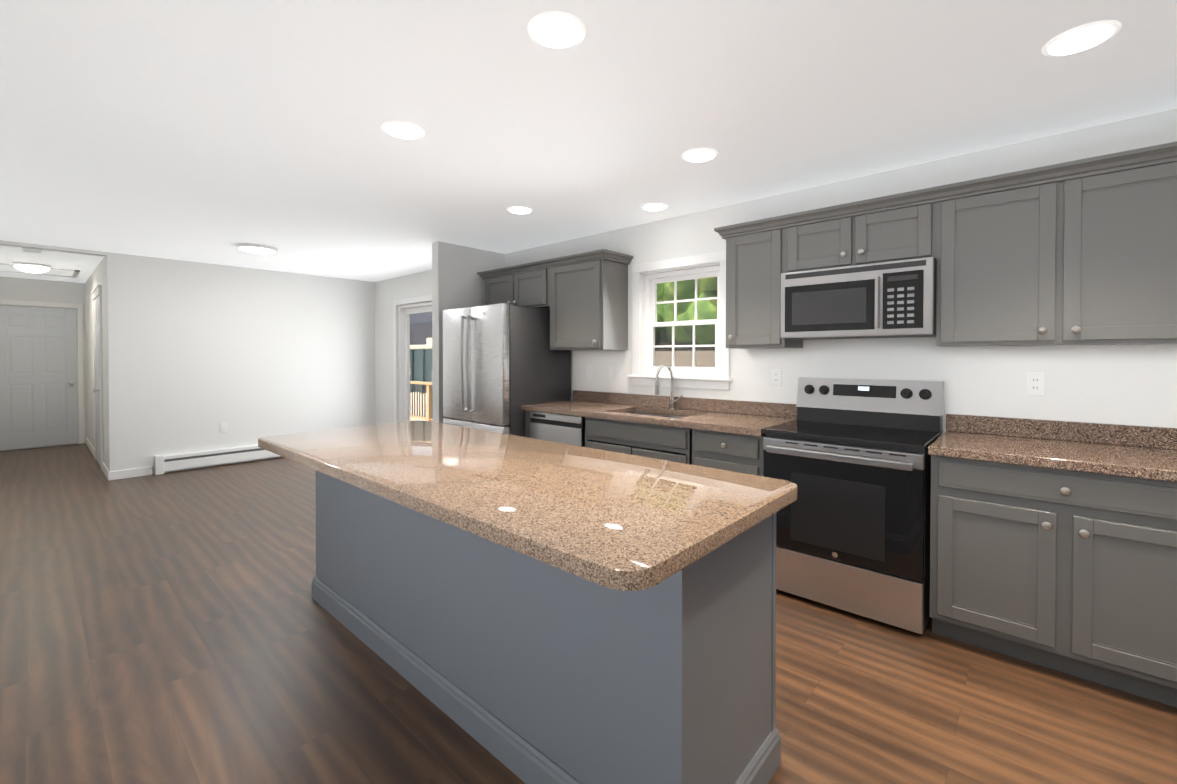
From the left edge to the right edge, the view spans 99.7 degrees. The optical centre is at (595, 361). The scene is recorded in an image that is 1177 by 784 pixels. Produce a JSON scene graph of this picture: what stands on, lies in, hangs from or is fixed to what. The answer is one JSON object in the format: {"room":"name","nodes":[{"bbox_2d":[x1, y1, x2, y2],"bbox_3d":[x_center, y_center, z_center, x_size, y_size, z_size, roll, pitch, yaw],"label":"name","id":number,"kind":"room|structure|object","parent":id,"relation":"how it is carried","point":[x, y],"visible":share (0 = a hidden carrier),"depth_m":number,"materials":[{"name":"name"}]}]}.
{"room":"kitchen","nodes":[
{"label":"kitchen","id":0,"kind":"room"},
{"bbox_2d":[0,276,86,450],"bbox_3d":[-8.113,0.027,7.231,0.120,2.440,1.200,1,1,41],"label":"wall","id":1,"kind":"structure","parent":0,"point":[25,289],"depth_m":7.27,"materials":[{"name":"white paint"}]},
{"bbox_2d":[0,305,77,450],"bbox_3d":[-8.043,0.222,7.156,0.080,2.028,0.794,1,1,41],"label":"door","id":2,"kind":"structure","parent":1,"relation":"in","point":[38,382],"depth_m":7.18,"materials":[{"name":"white paint"}]},
{"bbox_2d":[0,300,83,443],"bbox_3d":[-8.066,0.190,7.178,0.022,2.115,0.920,1,1,41],"label":"door frame","id":3,"kind":"structure","parent":1,"relation":"attached to","point":[79,307],"depth_m":7.48,"materials":[{"name":"white wood"}]},
{"bbox_2d":[85,437,93,455],"bbox_3d":[-7.119,1.202,6.995,1.700,0.095,0.020,1,1,41],"label":"baseboard","id":4,"kind":"structure","parent":1,"relation":"attached to","point":[90,446],"depth_m":7.06,"materials":[{"name":"white wood"}]},
{"bbox_2d":[0,240,374,474],"bbox_3d":[-4.657,0.042,6.008,0.120,2.440,3.940,1,1,41],"label":"wall","id":5,"kind":"structure","parent":0,"point":[195,355],"depth_m":6.07,"materials":[{"name":"white paint"}]},
{"bbox_2d":[92,296,100,465],"bbox_3d":[-6.120,0.233,6.060,0.852,2.033,0.078,1,1,41],"label":"hall door","id":6,"kind":"structure","parent":5,"relation":"in","point":[96,390],"depth_m":6.10,"materials":[{"name":"white paint"}]},
{"bbox_2d":[91,285,103,469],"bbox_3d":[-6.104,0.183,6.077,1.040,2.155,0.034,1,1,41],"label":"door frame","id":7,"kind":"structure","parent":5,"relation":"attached to","point":[96,292],"depth_m":5.76,"materials":[{"name":"white wood"}]},
{"bbox_2d":[102,463,110,480],"bbox_3d":[-5.455,1.220,5.530,0.694,0.095,0.014,1,1,41],"label":"baseboard","id":8,"kind":"structure","parent":5,"relation":"attached to","point":[105,470],"depth_m":5.42,"materials":[{"name":"white wood"}]},
{"bbox_2d":[111,466,151,479],"bbox_3d":[-5.081,1.221,5.443,0.017,0.095,0.330,1,1,41],"label":"baseboard","id":9,"kind":"structure","parent":5,"relation":"attached to","point":[127,473],"depth_m":5.43,"materials":[{"name":"white wood"}]},
{"bbox_2d":[154,444,279,474],"bbox_3d":[-4.414,1.154,6.153,0.066,0.212,1.580,1,1,41],"label":"baseboard heater","id":10,"kind":"object","parent":5,"relation":"attached to","point":[181,461],"visible":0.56,"depth_m":5.91,"materials":[{"name":"white metal"}]},
{"bbox_2d":[220,423,226,432],"bbox_3d":[-4.536,0.804,6.057,0.008,0.115,0.070,1,1,41],"label":"outlet","id":11,"kind":"object","parent":5,"relation":"attached to","point":[223,427],"visible":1,"depth_m":6.05,"materials":[{"name":"white plastic"}]},
{"bbox_2d":[432,241,504,422],"bbox_3d":[-1.292,0.052,5.132,0.115,2.440,0.800,1,1,41],"label":"wall","id":12,"kind":"structure","parent":0,"point":[458,281],"depth_m":4.88,"materials":[{"name":"white paint"}]},
{"bbox_2d":[0,444,1176,783],"bbox_3d":[-2.050,1.319,3.748,14.600,0.060,4.220,1,1,41],"label":"floor","id":13,"kind":"structure","parent":0,"point":[184,626],"depth_m":2.03,"materials":[{"name":"wood"}]},
{"bbox_2d":[443,303,570,436],"bbox_3d":[-0.864,0.390,4.663,0.908,1.775,0.882,1,1,41],"label":"refrigerator","id":14,"kind":"object","parent":13,"relation":"on","point":[503,363],"visible":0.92,"depth_m":4.31,"materials":[{"name":"grey metal"}]},
{"bbox_2d":[312,470,780,783],"bbox_3d":[-0.479,0.870,2.175,2.364,0.875,0.604,1,1,41],"label":"kitchen island","id":15,"kind":"object","parent":13,"relation":"on","point":[524,668],"visible":0.79,"depth_m":1.52,"materials":[{"name":"grey paint"}]},
{"bbox_2d":[258,421,797,590],"bbox_3d":[-0.532,0.413,2.090,2.435,0.040,0.930,1,1,41],"label":"island countertop","id":16,"kind":"structure","parent":15,"relation":"on","point":[617,521],"depth_m":1.53,"materials":[{"name":"stone"}]},
{"bbox_2d":[525,410,765,475],"bbox_3d":[0.368,0.851,3.764,2.093,0.875,0.659,1,1,41],"label":"base cabinet","id":17,"kind":"object","parent":13,"relation":"on","point":[739,453],"visible":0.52,"depth_m":3.23,"materials":[{"name":"grey paint"}]},
{"bbox_2d":[530,411,583,446],"bbox_3d":[-0.131,0.842,4.216,0.602,0.859,0.610,1,1,41],"label":"dishwasher","id":18,"kind":"object","parent":17,"relation":"in","point":[561,428],"visible":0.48,"depth_m":3.97,"materials":[{"name":"grey metal"}]},
{"bbox_2d":[522,390,796,435],"bbox_3d":[0.372,0.346,3.762,2.094,0.135,0.648,1,1,41],"label":"countertop","id":19,"kind":"structure","parent":17,"relation":"on","point":[754,418],"depth_m":3.65,"materials":[{"name":"stone"}]},
{"bbox_2d":[628,412,683,417],"bbox_3d":[0.440,0.503,3.688,0.700,0.173,0.440,1,1,41],"label":"undermount sink","id":20,"kind":"object","parent":19,"relation":"in","point":[659,415],"visible":0.08,"depth_m":3.90,"materials":[{"name":"silver metal"}]},
{"bbox_2d":[655,364,682,409],"bbox_3d":[0.565,0.195,3.785,0.134,0.356,0.253,1,1,41],"label":"gooseneck faucet","id":21,"kind":"object","parent":19,"relation":"on","point":[672,396],"visible":1,"depth_m":3.85,"materials":[{"name":"silver metal"}]},
{"bbox_2d":[763,377,943,633],"bbox_3d":[1.431,0.692,2.780,0.774,1.167,0.692,1,1,41],"label":"electric range","id":22,"kind":"object","parent":13,"relation":"on","point":[850,458],"visible":0.92,"depth_m":2.57,"materials":[{"name":"grey"}]},
{"bbox_2d":[930,455,1176,707],"bbox_3d":[2.442,0.873,1.933,1.830,0.875,0.659,1,1,41],"label":"base cabinet","id":23,"kind":"object","parent":13,"relation":"on","point":[1072,573],"visible":1,"depth_m":2.03,"materials":[{"name":"grey paint"}]},
{"bbox_2d":[928,414,1176,481],"bbox_3d":[2.451,0.368,1.927,1.856,0.135,0.648,1,1,41],"label":"countertop","id":24,"kind":"structure","parent":23,"relation":"on","point":[1145,452],"depth_m":2.27,"materials":[{"name":"stone"}]},
{"bbox_2d":[0,0,1176,282],"bbox_3d":[-2.050,-1.191,3.718,14.600,0.080,4.220,1,1,41],"label":"ceiling","id":25,"kind":"structure","parent":0,"point":[204,130],"depth_m":2.23,"materials":[{"name":"white paint"}]},
{"bbox_2d":[12,262,51,272],"bbox_3d":[-6.811,-1.148,6.001,0.320,0.145,0.320,1,1,41],"label":"light","id":26,"kind":"object","parent":25,"relation":"attached to","point":[28,267],"visible":0.75,"depth_m":5.92,"materials":[{"name":"white glass"}]},
{"bbox_2d":[22,248,41,252],"bbox_3d":[-5.799,-1.150,5.108,0.130,0.035,0.130,1,1,41],"label":"smoke detector","id":27,"kind":"object","parent":25,"relation":"attached to","point":[31,250],"visible":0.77,"depth_m":5.09,"materials":[{"name":"white plastic"}]},
{"bbox_2d":[0,263,79,277],"bbox_3d":[-7.245,-1.176,6.371,0.800,0.014,0.840,1,1,41],"label":"trim","id":28,"kind":"structure","parent":25,"relation":"attached to","point":[11,268],"depth_m":6.47,"materials":[{"name":"white"}]},
{"bbox_2d":[237,243,276,253],"bbox_3d":[-3.444,-1.150,5.056,0.340,0.034,0.340,1,1,41],"label":"recessed light","id":29,"kind":"object","parent":25,"relation":"in","point":[257,248],"visible":1,"depth_m":5.00,"materials":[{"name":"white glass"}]},
{"bbox_2d":[381,121,424,139],"bbox_3d":[-0.943,-1.133,2.434,0.200,0.006,0.200,1,1,41],"label":"recessed light","id":30,"kind":"object","parent":25,"relation":"in","point":[403,130],"visible":1,"depth_m":2.42,"materials":[{"name":"white plastic"}]},
{"bbox_2d":[507,206,532,213],"bbox_3d":[-0.572,-1.149,3.761,0.200,0.006,0.200,1,1,41],"label":"recessed light","id":31,"kind":"object","parent":25,"relation":"in","point":[519,209],"visible":1,"depth_m":3.74,"materials":[{"name":"white plastic"}]},
{"bbox_2d":[527,11,585,49],"bbox_3d":[-0.131,-1.124,1.691,0.200,0.006,0.200,1,1,41],"label":"recessed light","id":32,"kind":"object","parent":25,"relation":"in","point":[559,30],"visible":1,"depth_m":1.68,"materials":[{"name":"white plastic"}]},
{"bbox_2d":[641,203,667,210],"bbox_3d":[0.439,-1.147,3.682,0.200,0.006,0.200,1,1,41],"label":"recessed light","id":33,"kind":"object","parent":25,"relation":"in","point":[654,206],"visible":1,"depth_m":3.66,"materials":[{"name":"white plastic"}]},
{"bbox_2d":[682,147,718,162],"bbox_3d":[0.576,-1.136,2.734,0.200,0.006,0.200,1,1,41],"label":"recessed light","id":34,"kind":"object","parent":25,"relation":"in","point":[701,154],"visible":1,"depth_m":2.72,"materials":[{"name":"white plastic"}]},
{"bbox_2d":[1042,20,1121,56],"bbox_3d":[1.694,-1.124,1.734,0.200,0.006,0.200,1,1,41],"label":"recessed light","id":35,"kind":"object","parent":25,"relation":"in","point":[1081,38],"visible":1,"depth_m":1.72,"materials":[{"name":"white plastic"}]},
{"bbox_2d":[375,108,1176,432],"bbox_3d":[-0.707,0.051,5.255,14.600,2.440,0.160,1,1,41],"label":"wall","id":36,"kind":"structure","parent":0,"point":[1117,384],"depth_m":2.87,"materials":[{"name":"white paint"}]},
{"bbox_2d":[393,295,431,422],"bbox_3d":[-2.116,0.200,6.380,1.970,2.115,0.022,1,1,41],"label":"door frame","id":37,"kind":"structure","parent":36,"relation":"attached to","point":[413,300],"depth_m":6.98,"materials":[{"name":"white wood"}]},
{"bbox_2d":[398,301,432,421],"bbox_3d":[-2.058,0.238,6.445,1.814,2.037,0.128,1,1,41],"label":"sliding patio door","id":38,"kind":"structure","parent":36,"relation":"in","point":[405,312],"depth_m":6.99,"materials":[{"name":"white plastic"}]},
{"bbox_2d":[481,265,548,308],"bbox_3d":[-0.667,-0.685,4.868,0.960,0.361,0.346,1,1,41],"label":"upper cabinet","id":39,"kind":"object","parent":36,"relation":"attached to","point":[529,286],"depth_m":4.68,"materials":[{"name":"grey paint"}]},
{"bbox_2d":[549,253,628,349],"bbox_3d":[-0.071,-0.481,4.344,0.630,0.756,0.346,1,1,41],"label":"upper cabinet","id":40,"kind":"object","parent":36,"relation":"attached to","point":[583,297],"depth_m":4.17,"materials":[{"name":"grey paint"}]},
{"bbox_2d":[586,366,591,378],"bbox_3d":[-0.059,0.099,4.568,0.072,0.116,0.011,1,1,41],"label":"switch plate","id":41,"kind":"object","parent":36,"relation":"attached to","point":[588,372],"visible":1,"depth_m":4.56,"materials":[{"name":"white plastic"}]},
{"bbox_2d":[628,251,732,389],"bbox_3d":[0.684,-0.307,3.970,0.930,1.025,0.190,1,1,41],"label":"kitchen window","id":42,"kind":"structure","parent":36,"relation":"in","point":[652,282],"depth_m":4.01,"materials":[{"name":"white plastic"}]},
{"bbox_2d":[722,221,802,348],"bbox_3d":[1.119,-0.469,3.294,0.393,0.756,0.346,1,1,41],"label":"upper cabinet","id":43,"kind":"object","parent":36,"relation":"attached to","point":[756,255],"depth_m":3.16,"materials":[{"name":"grey paint"}]},
{"bbox_2d":[771,369,781,385],"bbox_3d":[1.246,0.107,3.418,0.072,0.116,0.008,1,1,41],"label":"electrical outlet plate","id":44,"kind":"object","parent":36,"relation":"attached to","point":[776,377],"visible":1,"depth_m":3.41,"materials":[{"name":"white plastic"}]},
{"bbox_2d":[786,193,937,272],"bbox_3d":[1.556,-0.686,2.905,0.774,0.311,0.346,1,1,41],"label":"upper cabinet","id":45,"kind":"object","parent":36,"relation":"attached to","point":[906,229],"depth_m":2.73,"materials":[{"name":"grey paint"}]},
{"bbox_2d":[780,257,936,339],"bbox_3d":[1.522,-0.336,2.871,0.766,0.389,0.448,1,1,41],"label":"over-the-range microwave","id":46,"kind":"object","parent":45,"relation":"attached to","point":[893,299],"visible":1,"depth_m":2.70,"materials":[{"name":"grey metal"}]},
{"bbox_2d":[1026,372,1044,395],"bbox_3d":[2.247,0.113,2.534,0.072,0.116,0.008,1,1,41],"label":"electrical outlet plate","id":47,"kind":"object","parent":36,"relation":"attached to","point":[1035,383],"visible":1,"depth_m":2.53,"materials":[{"name":"white plastic"}]},
{"bbox_2d":[936,149,1176,346],"bbox_3d":[2.191,-0.457,2.348,0.918,0.756,0.346,1,1,41],"label":"upper cabinet","id":48,"kind":"object","parent":36,"relation":"attached to","point":[1080,252],"depth_m":2.21,"materials":[{"name":"grey paint"}]},
{"label":"outside","id":49,"kind":"structure","parent":0,"visible":0},
{"bbox_2d":[410,403,426,420],"bbox_3d":[21.794,1.581,38.769,130.000,0.180,79.840,1,1,41],"label":"ground","id":50,"kind":"structure","parent":49,"point":[411,418],"depth_m":17.42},
{"bbox_2d":[410,312,431,344],"bbox_3d":[-19.186,-2.658,58.785,30.000,7.820,12.000,1,1,41],"label":"building","id":51,"kind":"structure","parent":50,"relation":"on","point":[422,331],"depth_m":49.65,"materials":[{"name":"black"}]},
{"bbox_2d":[410,338,431,393],"bbox_3d":[-6.675,0.242,25.015,9.500,2.825,6.120,1,1,41],"label":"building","id":52,"kind":"structure","parent":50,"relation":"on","point":[421,370],"depth_m":22.13,"materials":[{"name":"teal"}]},
{"bbox_2d":[410,381,432,421],"bbox_3d":[-3.522,1.165,9.521,8.750,1.350,2.470,1,1,41],"label":"deck railing","id":53,"kind":"object","parent":50,"relation":"on","point":[429,405],"depth_m":11.40,"materials":[{"name":"beige wood"}]},
{"bbox_2d":[410,342,714,403],"bbox_3d":[30.119,0.069,29.293,75.000,3.070,63.000,1,1,41],"label":"fence","id":54,"kind":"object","parent":50,"relation":"on","point":[686,357],"depth_m":24.73,"materials":[{"name":"brown wood"}]},
{"bbox_2d":[655,277,716,347],"bbox_3d":[36.419,-14.433,30.817,84.947,33.092,32.156,1,1,41],"label":"trees","id":55,"kind":"object","parent":50,"relation":"on","point":[711,288],"depth_m":40.53,"materials":[{"name":"green plant"}]}
]}

